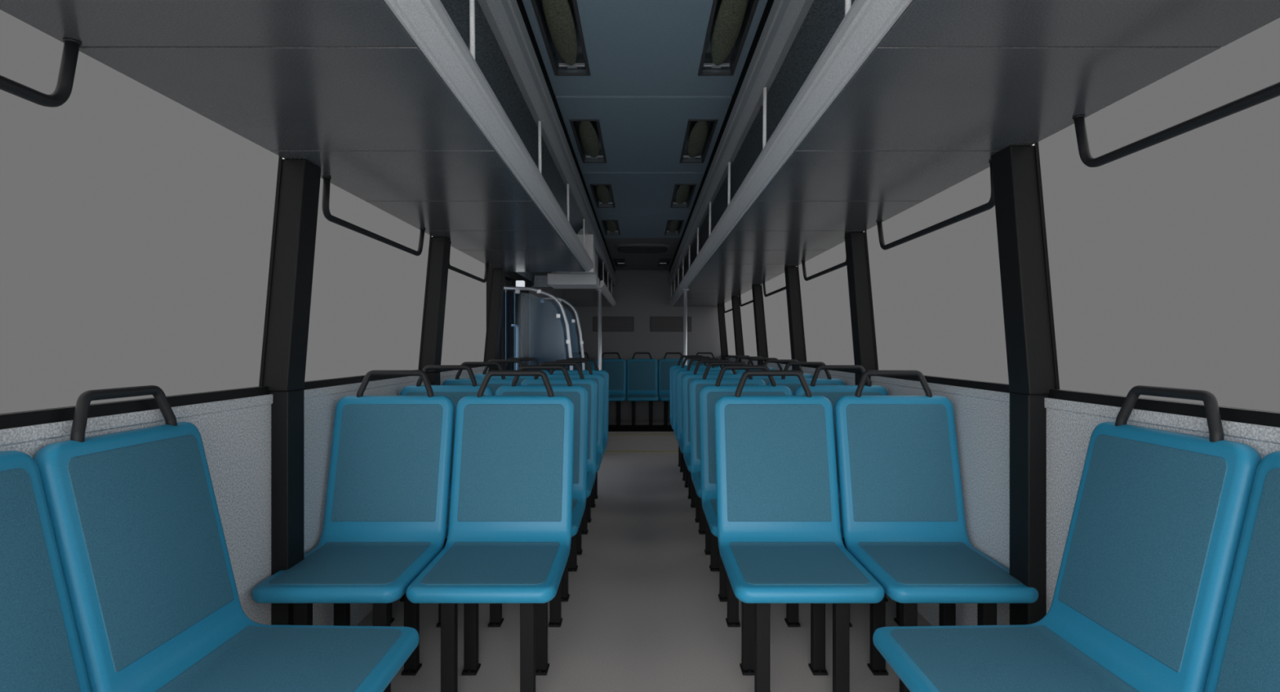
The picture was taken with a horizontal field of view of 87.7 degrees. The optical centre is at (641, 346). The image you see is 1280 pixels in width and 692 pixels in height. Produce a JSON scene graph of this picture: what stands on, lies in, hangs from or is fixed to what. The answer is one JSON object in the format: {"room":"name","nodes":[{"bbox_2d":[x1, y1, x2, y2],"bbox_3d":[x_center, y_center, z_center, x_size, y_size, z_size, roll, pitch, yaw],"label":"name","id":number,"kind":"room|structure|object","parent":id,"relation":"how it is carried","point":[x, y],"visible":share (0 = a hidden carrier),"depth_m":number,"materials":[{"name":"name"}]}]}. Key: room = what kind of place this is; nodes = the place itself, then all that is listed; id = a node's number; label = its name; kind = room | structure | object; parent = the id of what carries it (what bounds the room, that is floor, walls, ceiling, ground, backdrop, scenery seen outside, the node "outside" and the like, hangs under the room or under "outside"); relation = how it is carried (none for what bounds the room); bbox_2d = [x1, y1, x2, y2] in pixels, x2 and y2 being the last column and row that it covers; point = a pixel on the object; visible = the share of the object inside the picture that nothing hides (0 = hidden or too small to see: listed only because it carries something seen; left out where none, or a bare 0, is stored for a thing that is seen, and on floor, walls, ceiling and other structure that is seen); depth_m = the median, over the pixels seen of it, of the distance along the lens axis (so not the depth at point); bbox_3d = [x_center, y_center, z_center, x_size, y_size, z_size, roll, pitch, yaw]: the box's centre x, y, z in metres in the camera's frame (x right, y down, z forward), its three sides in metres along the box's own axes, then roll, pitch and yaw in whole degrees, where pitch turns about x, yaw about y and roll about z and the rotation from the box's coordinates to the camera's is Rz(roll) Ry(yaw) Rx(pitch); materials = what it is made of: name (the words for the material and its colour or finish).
{"room":"bus interior","nodes":[
{"label":"bus interior","id":0,"kind":"room"},
{"bbox_2d":[0,290,565,626],"bbox_3d":[-1.203,0.265,4.750,0.090,1.800,10.900,0,0,0],"label":"wall","id":1,"kind":"structure","parent":0,"point":[235,433],"depth_m":2.05,"materials":[{"name":"grey plastic"}]},
{"bbox_2d":[0,9,282,429],"bbox_3d":[-1.185,-0.229,1.429,0.078,0.767,1.407,0,0,0],"label":"window","id":2,"kind":"structure","parent":1,"relation":"in","point":[138,229],"depth_m":1.51,"materials":[{"name":"clear glass"}]},
{"bbox_2d":[262,159,320,625],"bbox_3d":[-1.151,0.282,2.189,0.149,1.765,0.111,0,0,0],"label":"pillar","id":3,"kind":"structure","parent":1,"relation":"attached to","point":[286,344],"depth_m":2.14,"materials":[{"name":"black plastic"}]},
{"bbox_2d":[303,177,431,390],"bbox_3d":[-1.185,-0.229,2.950,0.078,0.767,1.407,0,0,0],"label":"window","id":4,"kind":"structure","parent":1,"relation":"in","point":[369,295],"depth_m":2.82,"materials":[{"name":"clear glass"}]},
{"bbox_2d":[420,236,450,385],"bbox_3d":[-1.151,0.282,3.709,0.149,1.765,0.111,0,0,0],"label":"trim","id":5,"kind":"structure","parent":1,"relation":"attached to","point":[433,336],"depth_m":3.65,"materials":[{"name":"black plastic"}]},
{"bbox_2d":[440,246,493,372],"bbox_3d":[-1.185,-0.229,4.465,0.078,0.767,1.397,0,0,0],"label":"window","id":6,"kind":"structure","parent":1,"relation":"in","point":[468,300],"depth_m":4.48,"materials":[{"name":"clear glass"}]},
{"bbox_2d":[484,268,505,371],"bbox_3d":[-1.151,0.282,5.220,0.149,1.765,0.111,0,0,0],"label":"trim","id":7,"kind":"structure","parent":1,"relation":"attached to","point":[498,275],"depth_m":5.16,"materials":[{"name":"black plastic"}]},
{"bbox_2d":[497,271,531,370],"bbox_3d":[-1.172,0.237,6.098,0.131,1.815,1.644,0,0,0],"label":"door","id":8,"kind":"structure","parent":1,"relation":"in","point":[514,329],"depth_m":6.07,"materials":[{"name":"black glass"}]},
{"bbox_2d":[507,279,525,287],"bbox_3d":[-1.091,-0.538,5.830,0.147,0.087,0.070,0,0,0],"label":"lamp","id":9,"kind":"object","parent":8,"relation":"attached to","point":[519,282],"visible":0.77,"depth_m":5.80,"materials":[{"name":"white plastic"}]},
{"bbox_2d":[608,425,673,431],"bbox_3d":[0.012,1.127,9.140,2.380,0.075,0.120,0,0,0],"label":"trim","id":10,"kind":"structure","parent":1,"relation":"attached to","point":[611,428],"depth_m":9.08,"materials":[{"name":"black"}]},
{"bbox_2d":[564,268,720,422],"bbox_3d":[0.012,-0.048,10.240,2.500,2.425,0.080,0,0,0],"label":"wall","id":11,"kind":"structure","parent":0,"point":[642,295],"depth_m":10.20,"materials":[{"name":"grey plastic"}]},
{"bbox_2d":[477,0,616,286],"bbox_3d":[-0.411,-1.044,4.750,0.063,0.272,10.900,0,0,0],"label":"trim","id":12,"kind":"structure","parent":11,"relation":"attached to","point":[508,21],"depth_m":2.60,"materials":[{"name":"black"}]},
{"bbox_2d":[592,316,634,331],"bbox_3d":[-0.428,-0.335,10.192,0.630,0.230,0.016,0,0,0],"label":"air vent","id":13,"kind":"object","parent":11,"relation":"in","point":[608,323],"visible":1,"depth_m":10.18,"materials":[{"name":"grey plastic"}]},
{"bbox_2d":[650,316,691,331],"bbox_3d":[0.452,-0.335,10.192,0.630,0.230,0.016,0,0,0],"label":"air vent","id":14,"kind":"object","parent":11,"relation":"in","point":[657,323],"visible":1,"depth_m":10.18,"materials":[{"name":"grey plastic"}]},
{"bbox_2d":[667,0,813,286],"bbox_3d":[0.435,-1.044,4.750,0.063,0.272,10.900,0,0,0],"label":"trim","id":15,"kind":"structure","parent":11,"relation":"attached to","point":[781,20],"depth_m":2.61,"materials":[{"name":"black metal"}]},
{"bbox_2d":[355,422,932,691],"bbox_3d":[0.012,1.205,4.800,2.500,0.080,11.000,0,0,0],"label":"floor","id":16,"kind":"structure","parent":0,"point":[643,611],"depth_m":2.77,"materials":[{"name":"plastic"}]},
{"bbox_2d":[0,450,91,691],"bbox_3d":[-0.875,0.629,1.041,0.623,1.071,0.455,0,0,0],"label":"seat","id":17,"kind":"object","parent":16,"relation":"on","point":[41,651],"visible":1,"depth_m":1.19,"materials":[{"name":"blue plastic"}]},
{"bbox_2d":[33,385,419,691],"bbox_3d":[-0.875,0.629,1.505,0.623,1.071,0.455,0,0,0],"label":"seat","id":18,"kind":"object","parent":16,"relation":"on","point":[156,606],"visible":0.94,"depth_m":1.46,"materials":[{"name":"blue plastic"}]},
{"bbox_2d":[252,370,454,691],"bbox_3d":[-0.949,0.629,2.289,0.455,1.071,0.623,0,0,0],"label":"seat","id":19,"kind":"object","parent":16,"relation":"on","point":[385,521],"visible":0.92,"depth_m":2.46,"materials":[{"name":"blue plastic"}]},
{"bbox_2d":[391,364,493,626],"bbox_3d":[-0.949,0.629,2.969,0.455,1.071,0.623,0,0,0],"label":"seat","id":20,"kind":"object","parent":16,"relation":"on","point":[455,393],"visible":0.18,"depth_m":3.23,"materials":[{"name":"blue plastic"}]},
{"bbox_2d":[441,361,518,395],"bbox_3d":[-0.949,0.629,3.649,0.455,1.071,0.623,0,0,0],"label":"seat","id":21,"kind":"object","parent":16,"relation":"on","point":[494,384],"visible":0.13,"depth_m":3.92,"materials":[{"name":"blue plastic"}]},
{"bbox_2d":[405,370,574,691],"bbox_3d":[-0.485,0.629,2.289,0.455,1.071,0.623,0,0,0],"label":"seat","id":22,"kind":"object","parent":16,"relation":"on","point":[508,540],"visible":1,"depth_m":2.45,"materials":[{"name":"blue plastic"}]},
{"bbox_2d":[474,360,533,385],"bbox_3d":[-0.949,0.629,4.329,0.455,1.071,0.623,0,0,0],"label":"seat","id":23,"kind":"object","parent":16,"relation":"on","point":[521,379],"visible":0.06,"depth_m":4.60,"materials":[{"name":"blue plastic"}]},
{"bbox_2d":[502,357,549,378],"bbox_3d":[-0.949,0.629,5.009,0.455,1.071,0.623,0,0,0],"label":"seat","id":24,"kind":"object","parent":16,"relation":"on","point":[535,360],"visible":0.03,"depth_m":5.29,"materials":[{"name":"blue plastic"}]},
{"bbox_2d":[488,364,588,626],"bbox_3d":[-0.485,0.629,2.969,0.455,1.071,0.623,0,0,0],"label":"seat","id":25,"kind":"object","parent":16,"relation":"on","point":[578,394],"visible":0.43,"depth_m":3.17,"materials":[{"name":"blue plastic"}]},
{"bbox_2d":[503,286,573,370],"bbox_3d":[-0.861,0.332,5.600,0.594,1.667,0.028,0,0,0],"label":"handrail","id":26,"kind":"object","parent":16,"relation":"on","point":[517,289],"visible":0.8,"depth_m":5.59,"materials":[{"name":"silver metal"}]},
{"bbox_2d":[530,297,585,370],"bbox_3d":[-0.866,0.326,6.980,0.584,1.679,0.028,0,0,0],"label":"handrail","id":27,"kind":"object","parent":16,"relation":"on","point":[573,321],"visible":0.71,"depth_m":6.97,"materials":[{"name":"silver metal"}]},
{"bbox_2d":[520,361,597,571],"bbox_3d":[-0.485,0.629,3.649,0.455,1.071,0.623,0,0,0],"label":"seat","id":28,"kind":"object","parent":16,"relation":"on","point":[590,384],"visible":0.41,"depth_m":3.86,"materials":[{"name":"blue plastic"}]},
{"bbox_2d":[538,360,604,534],"bbox_3d":[-0.485,0.629,4.329,0.455,1.071,0.623,0,0,0],"label":"seat","id":29,"kind":"object","parent":16,"relation":"on","point":[586,517],"visible":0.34,"depth_m":4.54,"materials":[{"name":"blue plastic"}]},
{"bbox_2d":[565,352,594,370],"bbox_3d":[-0.918,0.629,9.597,0.455,1.071,0.623,0,0,0],"label":"seat","id":30,"kind":"object","parent":16,"relation":"on","point":[591,363],"visible":0.09,"depth_m":9.84,"materials":[{"name":"blue plastic"}]},
{"bbox_2d":[553,357,608,507],"bbox_3d":[-0.485,0.629,5.009,0.455,1.071,0.623,0,0,0],"label":"seat","id":31,"kind":"object","parent":16,"relation":"on","point":[604,374],"visible":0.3,"depth_m":5.22,"materials":[{"name":"blue plastic"}]},
{"bbox_2d":[595,288,603,456],"bbox_3d":[-0.440,0.282,7.050,0.072,1.765,0.071,0,0,0],"label":"pole","id":32,"kind":"object","parent":16,"relation":"on","point":[599,291],"visible":0.48,"depth_m":7.03,"materials":[{"name":"silver metal"}]},
{"bbox_2d":[595,352,626,425],"bbox_3d":[-0.453,0.629,9.597,0.455,1.071,0.623,0,0,0],"label":"seat","id":33,"kind":"object","parent":16,"relation":"on","point":[615,369],"visible":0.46,"depth_m":9.79,"materials":[{"name":"blue plastic"}]},
{"bbox_2d":[608,434,674,435],"bbox_3d":[0.012,1.164,8.760,1.240,0.002,0.052,0,0,0],"label":"floor line","id":34,"kind":"structure","parent":16,"relation":"on","point":[608,434],"depth_m":8.75,"materials":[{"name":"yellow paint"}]},
{"bbox_2d":[604,450,678,452],"bbox_3d":[0.012,1.164,7.370,1.240,0.002,0.052,0,0,0],"label":"floor line","id":35,"kind":"object","parent":16,"relation":"on","point":[606,451],"depth_m":7.34,"materials":[{"name":"yellow paint"}]},
{"bbox_2d":[626,352,658,425],"bbox_3d":[0.012,0.629,9.597,0.455,1.071,0.623,0,0,0],"label":"seat","id":36,"kind":"object","parent":16,"relation":"on","point":[642,374],"visible":0.93,"depth_m":9.78,"materials":[{"name":"blue plastic"}]},
{"bbox_2d":[657,352,688,425],"bbox_3d":[0.477,0.629,9.597,0.455,1.071,0.623,0,0,0],"label":"seat","id":37,"kind":"object","parent":16,"relation":"on","point":[664,365],"visible":0.39,"depth_m":9.80,"materials":[{"name":"blue plastic"}]},
{"bbox_2d":[681,288,688,365],"bbox_3d":[0.464,0.282,7.050,0.072,1.765,0.071,0,0,0],"label":"pole","id":38,"kind":"object","parent":16,"relation":"on","point":[685,291],"visible":0.47,"depth_m":7.03,"materials":[{"name":"silver metal"}]},
{"bbox_2d":[669,355,711,471],"bbox_3d":[0.509,0.629,6.369,0.455,1.071,0.623,0,0,0],"label":"seat","id":39,"kind":"object","parent":16,"relation":"on","point":[673,367],"visible":0.2,"depth_m":6.58,"materials":[{"name":"blue plastic"}]},
{"bbox_2d":[672,356,720,488],"bbox_3d":[0.509,0.629,5.689,0.455,1.071,0.623,0,0,0],"label":"seat","id":40,"kind":"object","parent":16,"relation":"on","point":[676,371],"visible":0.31,"depth_m":5.91,"materials":[{"name":"blue plastic"}]},
{"bbox_2d":[689,352,718,367],"bbox_3d":[0.942,0.629,9.597,0.455,1.071,0.623,0,0,0],"label":"seat","id":41,"kind":"object","parent":16,"relation":"on","point":[695,362],"visible":0.09,"depth_m":9.85,"materials":[{"name":"blue plastic"}]},
{"bbox_2d":[676,357,733,507],"bbox_3d":[0.509,0.629,5.009,0.455,1.071,0.623,0,0,0],"label":"seat","id":42,"kind":"object","parent":16,"relation":"on","point":[691,491],"visible":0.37,"depth_m":5.22,"materials":[{"name":"blue plastic"}]},
{"bbox_2d":[681,360,742,534],"bbox_3d":[0.509,0.629,4.329,0.455,1.071,0.623,0,0,0],"label":"seat","id":43,"kind":"object","parent":16,"relation":"on","point":[700,514],"visible":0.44,"depth_m":4.53,"materials":[{"name":"blue plastic"}]},
{"bbox_2d":[688,361,765,571],"bbox_3d":[0.509,0.629,3.649,0.455,1.071,0.623,0,0,0],"label":"seat","id":44,"kind":"object","parent":16,"relation":"on","point":[712,548],"visible":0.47,"depth_m":3.85,"materials":[{"name":"blue plastic"}]},
{"bbox_2d":[717,355,753,368],"bbox_3d":[0.973,0.629,6.369,0.455,1.071,0.623,0,0,0],"label":"seat","id":45,"kind":"object","parent":16,"relation":"on","point":[730,356],"visible":0.02,"depth_m":6.65,"materials":[{"name":"blue plastic"}]},
{"bbox_2d":[698,364,800,626],"bbox_3d":[0.509,0.629,2.969,0.455,1.071,0.623,0,0,0],"label":"seat","id":46,"kind":"object","parent":16,"relation":"on","point":[708,395],"visible":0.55,"depth_m":3.16,"materials":[{"name":"blue plastic"}]},
{"bbox_2d":[726,356,774,372],"bbox_3d":[0.973,0.629,5.689,0.455,1.071,0.623,0,0,0],"label":"seat","id":47,"kind":"object","parent":16,"relation":"on","point":[738,357],"visible":0.04,"depth_m":5.97,"materials":[{"name":"blue plastic"}]},
{"bbox_2d":[736,357,782,378],"bbox_3d":[0.973,0.629,5.009,0.455,1.071,0.623,0,0,0],"label":"seat","id":48,"kind":"object","parent":16,"relation":"on","point":[750,360],"visible":0.07,"depth_m":5.29,"materials":[{"name":"blue plastic"}]},
{"bbox_2d":[752,360,813,385],"bbox_3d":[0.973,0.629,4.329,0.455,1.071,0.623,0,0,0],"label":"seat","id":49,"kind":"object","parent":16,"relation":"on","point":[765,379],"visible":0.02,"depth_m":4.59,"materials":[{"name":"blue plastic"}]},
{"bbox_2d":[714,370,884,691],"bbox_3d":[0.509,0.629,2.289,0.455,1.071,0.623,0,0,0],"label":"seat","id":50,"kind":"object","parent":16,"relation":"on","point":[780,538],"visible":1,"depth_m":2.45,"materials":[{"name":"blue plastic"}]},
{"bbox_2d":[768,361,844,395],"bbox_3d":[0.973,0.629,3.649,0.455,1.071,0.623,0,0,0],"label":"seat","id":51,"kind":"object","parent":16,"relation":"on","point":[793,384],"visible":0.15,"depth_m":3.92,"materials":[{"name":"blue plastic"}]},
{"bbox_2d":[794,364,899,626],"bbox_3d":[0.973,0.629,2.969,0.455,1.071,0.623,0,0,0],"label":"seat","id":52,"kind":"object","parent":16,"relation":"on","point":[833,393],"visible":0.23,"depth_m":3.23,"materials":[{"name":"blue plastic"}]},
{"bbox_2d":[834,370,1038,691],"bbox_3d":[0.973,0.629,2.289,0.455,1.071,0.623,0,0,0],"label":"seat","id":53,"kind":"object","parent":16,"relation":"on","point":[904,521],"visible":0.92,"depth_m":2.46,"materials":[{"name":"blue plastic"}]},
{"bbox_2d":[872,385,1262,691],"bbox_3d":[0.899,0.629,1.505,0.623,1.071,0.455,0,0,0],"label":"seat","id":54,"kind":"object","parent":16,"relation":"on","point":[1158,516],"visible":0.94,"depth_m":1.46,"materials":[{"name":"blue plastic"}]},
{"bbox_2d":[1204,450,1279,691],"bbox_3d":[0.899,0.629,1.041,0.623,1.071,0.455,0,0,0],"label":"seat","id":55,"kind":"object","parent":16,"relation":"on","point":[1246,658],"visible":1,"depth_m":1.21,"materials":[{"name":"blue plastic"}]},
{"bbox_2d":[522,0,767,270],"bbox_3d":[0.012,-1.225,4.750,1.000,0.130,10.900,0,0,0],"label":"ceiling","id":56,"kind":"structure","parent":0,"point":[643,87],"depth_m":3.16,"materials":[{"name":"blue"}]},
{"bbox_2d":[530,0,590,75],"bbox_3d":[-0.293,-1.187,2.450,0.152,0.066,0.798,0,0,0],"label":"ceiling light","id":57,"kind":"object","parent":56,"relation":"attached to","point":[559,23],"visible":1,"depth_m":2.50,"materials":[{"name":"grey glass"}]},
{"bbox_2d":[568,119,607,163],"bbox_3d":[-0.293,-1.187,3.810,0.152,0.066,0.798,0,0,0],"label":"ceiling light","id":58,"kind":"object","parent":56,"relation":"attached to","point":[587,133],"visible":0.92,"depth_m":3.77,"materials":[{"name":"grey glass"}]},
{"bbox_2d":[590,184,615,208],"bbox_3d":[-0.293,-1.187,5.170,0.152,0.066,0.798,0,0,0],"label":"ceiling light","id":59,"kind":"object","parent":56,"relation":"attached to","point":[602,194],"visible":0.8,"depth_m":5.18,"materials":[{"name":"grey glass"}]},
{"bbox_2d":[601,220,620,235],"bbox_3d":[-0.293,-1.187,6.530,0.152,0.066,0.798,0,0,0],"label":"ceiling light","id":60,"kind":"object","parent":56,"relation":"attached to","point":[611,227],"visible":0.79,"depth_m":6.56,"materials":[{"name":"grey glass"}]},
{"bbox_2d":[613,258,626,266],"bbox_3d":[-0.293,-1.160,9.250,0.156,0.012,0.802,0,0,0],"label":"ceiling light","id":61,"kind":"object","parent":56,"relation":"in","point":[617,261],"visible":1,"depth_m":9.20,"materials":[{"name":"grey"}]},
{"bbox_2d":[613,244,670,253],"bbox_3d":[0.012,-1.141,7.860,0.660,0.038,0.600,0,0,0],"label":"roof hatch","id":62,"kind":"object","parent":56,"relation":"attached to","point":[622,248],"visible":1,"depth_m":7.69,"materials":[{"name":"grey"}]},
{"bbox_2d":[657,258,671,266],"bbox_3d":[0.317,-1.160,9.250,0.156,0.012,0.802,0,0,0],"label":"ceiling vent","id":63,"kind":"object","parent":56,"relation":"in","point":[661,261],"visible":1,"depth_m":9.20,"materials":[{"name":"grey"}]},
{"bbox_2d":[664,220,684,235],"bbox_3d":[0.317,-1.187,6.530,0.152,0.066,0.798,0,0,0],"label":"ceiling light","id":64,"kind":"object","parent":56,"relation":"attached to","point":[673,227],"visible":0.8,"depth_m":6.56,"materials":[{"name":"grey glass"}]},
{"bbox_2d":[670,184,696,208],"bbox_3d":[0.317,-1.187,5.170,0.152,0.066,0.798,0,0,0],"label":"ceiling light","id":65,"kind":"object","parent":56,"relation":"attached to","point":[682,194],"visible":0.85,"depth_m":5.17,"materials":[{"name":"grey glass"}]},
{"bbox_2d":[679,119,718,163],"bbox_3d":[0.317,-1.187,3.810,0.152,0.066,0.798,0,0,0],"label":"ceiling light","id":66,"kind":"object","parent":56,"relation":"attached to","point":[699,135],"visible":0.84,"depth_m":3.77,"materials":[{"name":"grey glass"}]},
{"bbox_2d":[697,0,759,75],"bbox_3d":[0.317,-1.187,2.450,0.152,0.066,0.798,0,0,0],"label":"ceiling light","id":67,"kind":"object","parent":56,"relation":"attached to","point":[730,21],"visible":0.99,"depth_m":2.50,"materials":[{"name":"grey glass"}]},
{"bbox_2d":[440,0,854,286],"bbox_3d":[0.012,-0.923,4.750,2.384,0.623,10.900,0,0,0],"label":"ceiling","id":68,"kind":"structure","parent":0,"point":[824,18],"depth_m":3.07,"materials":[{"name":"grey plastic"}]},
{"bbox_2d":[0,0,593,272],"bbox_3d":[-0.766,-0.759,2.375,0.758,0.318,6.150,0,0,0],"label":"luggage rack","id":69,"kind":"object","parent":68,"relation":"attached to","point":[388,99],"visible":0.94,"depth_m":1.61,"materials":[{"name":"white plastic"}]},
{"bbox_2d":[0,37,81,107],"bbox_3d":[-1.123,-0.526,0.795,0.038,0.146,1.058,0,0,0],"label":"bar","id":70,"kind":"object","parent":69,"relation":"attached to","point":[62,92],"visible":1,"depth_m":1.29,"materials":[{"name":"black metal"}]},
{"bbox_2d":[321,176,425,256],"bbox_3d":[-1.123,-0.526,2.890,0.038,0.146,1.068,0,0,0],"label":"bar","id":71,"kind":"object","parent":69,"relation":"attached to","point":[326,180],"visible":1,"depth_m":2.62,"materials":[{"name":"black metal"}]},
{"bbox_2d":[448,242,488,283],"bbox_3d":[-1.123,-0.526,4.355,0.038,0.146,0.998,0,0,0],"label":"bar","id":72,"kind":"object","parent":69,"relation":"attached to","point":[450,267],"visible":0.66,"depth_m":4.39,"materials":[{"name":"black metal"}]},
{"bbox_2d":[546,228,599,288],"bbox_3d":[-0.670,-0.866,6.660,0.475,0.548,0.480,0,0,0],"label":"upper cabinet","id":73,"kind":"object","parent":68,"relation":"attached to","point":[556,280],"visible":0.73,"depth_m":6.42,"materials":[{"name":"white plastic"}]},
{"bbox_2d":[531,262,616,306],"bbox_3d":[-0.766,-0.759,8.540,0.758,0.318,3.240,0,0,0],"label":"luggage rack","id":74,"kind":"object","parent":68,"relation":"attached to","point":[575,297],"visible":0.7,"depth_m":7.84,"materials":[{"name":"white plastic"}]},
{"bbox_2d":[668,0,1279,306],"bbox_3d":[0.790,-0.759,4.730,0.758,0.318,10.860,0,0,0],"label":"luggage rack","id":75,"kind":"object","parent":68,"relation":"attached to","point":[907,101],"visible":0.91,"depth_m":1.61,"materials":[{"name":"white plastic"}]},
{"bbox_2d":[722,302,732,313],"bbox_3d":[1.147,-0.526,8.725,0.038,0.146,1.078,0,0,0],"label":"bar","id":76,"kind":"object","parent":75,"relation":"attached to","point":[729,310],"visible":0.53,"depth_m":9.18,"materials":[{"name":"black metal"}]},
{"bbox_2d":[738,294,752,306],"bbox_3d":[1.147,-0.526,7.230,0.038,0.146,1.048,0,0,0],"label":"bar","id":77,"kind":"object","parent":75,"relation":"attached to","point":[740,295],"visible":0.5,"depth_m":7.60,"materials":[{"name":"black metal"}]},
{"bbox_2d":[762,281,786,297],"bbox_3d":[1.147,-0.526,5.710,0.038,0.146,1.048,0,0,0],"label":"bar","id":78,"kind":"object","parent":75,"relation":"attached to","point":[766,295],"visible":0.51,"depth_m":5.95,"materials":[{"name":"black metal"}]},
{"bbox_2d":[801,238,846,280],"bbox_3d":[1.147,-0.526,4.200,0.038,0.146,1.028,0,0,0],"label":"bar","id":79,"kind":"object","parent":75,"relation":"attached to","point":[844,264],"visible":0.6,"depth_m":4.26,"materials":[{"name":"black metal"}]},
{"bbox_2d":[875,160,995,249],"bbox_3d":[1.147,-0.526,2.680,0.038,0.146,1.068,0,0,0],"label":"bar","id":80,"kind":"object","parent":75,"relation":"attached to","point":[991,203],"visible":0.83,"depth_m":2.54,"materials":[{"name":"black metal"}]},
{"bbox_2d":[1072,81,1279,167],"bbox_3d":[1.147,-0.526,1.215,0.038,0.146,1.078,0,0,0],"label":"bar","id":81,"kind":"object","parent":75,"relation":"attached to","point":[1272,91],"visible":1,"depth_m":1.45,"materials":[{"name":"black metal"}]},
{"bbox_2d":[720,355,1279,626],"bbox_3d":[1.239,0.660,4.750,0.066,1.010,10.900,0,0,0],"label":"wall","id":82,"kind":"structure","parent":0,"point":[981,416],"depth_m":2.23,"materials":[{"name":"grey plastic"}]},
{"bbox_2d":[717,304,727,359],"bbox_3d":[1.175,0.282,9.620,0.149,1.765,0.111,0,0,0],"label":"trim","id":83,"kind":"structure","parent":82,"relation":"attached to","point":[720,307],"depth_m":9.56,"materials":[{"name":"black plastic"}]},
{"bbox_2d":[723,300,736,358],"bbox_3d":[1.209,-0.229,8.862,0.078,0.767,1.402,0,0,0],"label":"window","id":84,"kind":"structure","parent":82,"relation":"in","point":[728,317],"depth_m":9.09,"materials":[{"name":"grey glass"}]},
{"bbox_2d":[731,296,743,361],"bbox_3d":[1.175,0.282,8.104,0.149,1.765,0.111,0,0,0],"label":"trim","id":85,"kind":"structure","parent":82,"relation":"attached to","point":[735,300],"depth_m":8.05,"materials":[{"name":"black plastic"}]},
{"bbox_2d":[738,289,757,359],"bbox_3d":[1.209,-0.229,7.347,0.078,0.767,1.402,0,0,0],"label":"window","id":86,"kind":"structure","parent":82,"relation":"in","point":[746,312],"depth_m":7.50,"materials":[{"name":"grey glass"}]},
{"bbox_2d":[751,284,767,364],"bbox_3d":[1.175,0.282,6.590,0.149,1.765,0.111,0,0,0],"label":"trim","id":87,"kind":"structure","parent":82,"relation":"attached to","point":[756,289],"depth_m":6.53,"materials":[{"name":"black plastic"}]},
{"bbox_2d":[760,272,791,364],"bbox_3d":[1.209,-0.229,5.832,0.078,0.767,1.402,0,0,0],"label":"window","id":88,"kind":"structure","parent":82,"relation":"in","point":[775,306],"depth_m":5.92,"materials":[{"name":"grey glass"}]},
{"bbox_2d":[784,266,804,370],"bbox_3d":[1.175,0.282,5.074,0.149,1.765,0.111,0,0,0],"label":"trim","id":89,"kind":"structure","parent":82,"relation":"attached to","point":[796,335],"depth_m":5.02,"materials":[{"name":"black plastic"}]},
{"bbox_2d":[796,241,855,373],"bbox_3d":[1.209,-0.229,4.317,0.078,0.767,1.402,0,0,0],"label":"window","id":90,"kind":"structure","parent":82,"relation":"in","point":[824,301],"depth_m":4.32,"materials":[{"name":"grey glass"}]},
{"bbox_2d":[844,231,876,385],"bbox_3d":[1.175,0.282,3.559,0.149,1.765,0.111,0,0,0],"label":"trim","id":91,"kind":"structure","parent":82,"relation":"attached to","point":[864,350],"depth_m":3.50,"materials":[{"name":"black plastic"}]},
{"bbox_2d":[864,167,1010,393],"bbox_3d":[1.209,-0.229,2.802,0.078,0.767,1.402,0,0,0],"label":"window","id":92,"kind":"structure","parent":82,"relation":"in","point":[936,298],"depth_m":2.66,"materials":[{"name":"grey glass"}]},
{"bbox_2d":[991,145,1055,625],"bbox_3d":[1.175,0.282,2.045,0.149,1.765,0.111,0,0,0],"label":"pillar","id":93,"kind":"structure","parent":82,"relation":"attached to","point":[1029,357],"depth_m":2.00,"materials":[{"name":"black plastic"}]},
{"bbox_2d":[1034,17,1279,427],"bbox_3d":[1.209,-0.229,1.287,0.078,0.767,1.402,0,0,0],"label":"window","id":94,"kind":"structure","parent":82,"relation":"in","point":[1162,260],"depth_m":1.50,"materials":[{"name":"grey glass"}]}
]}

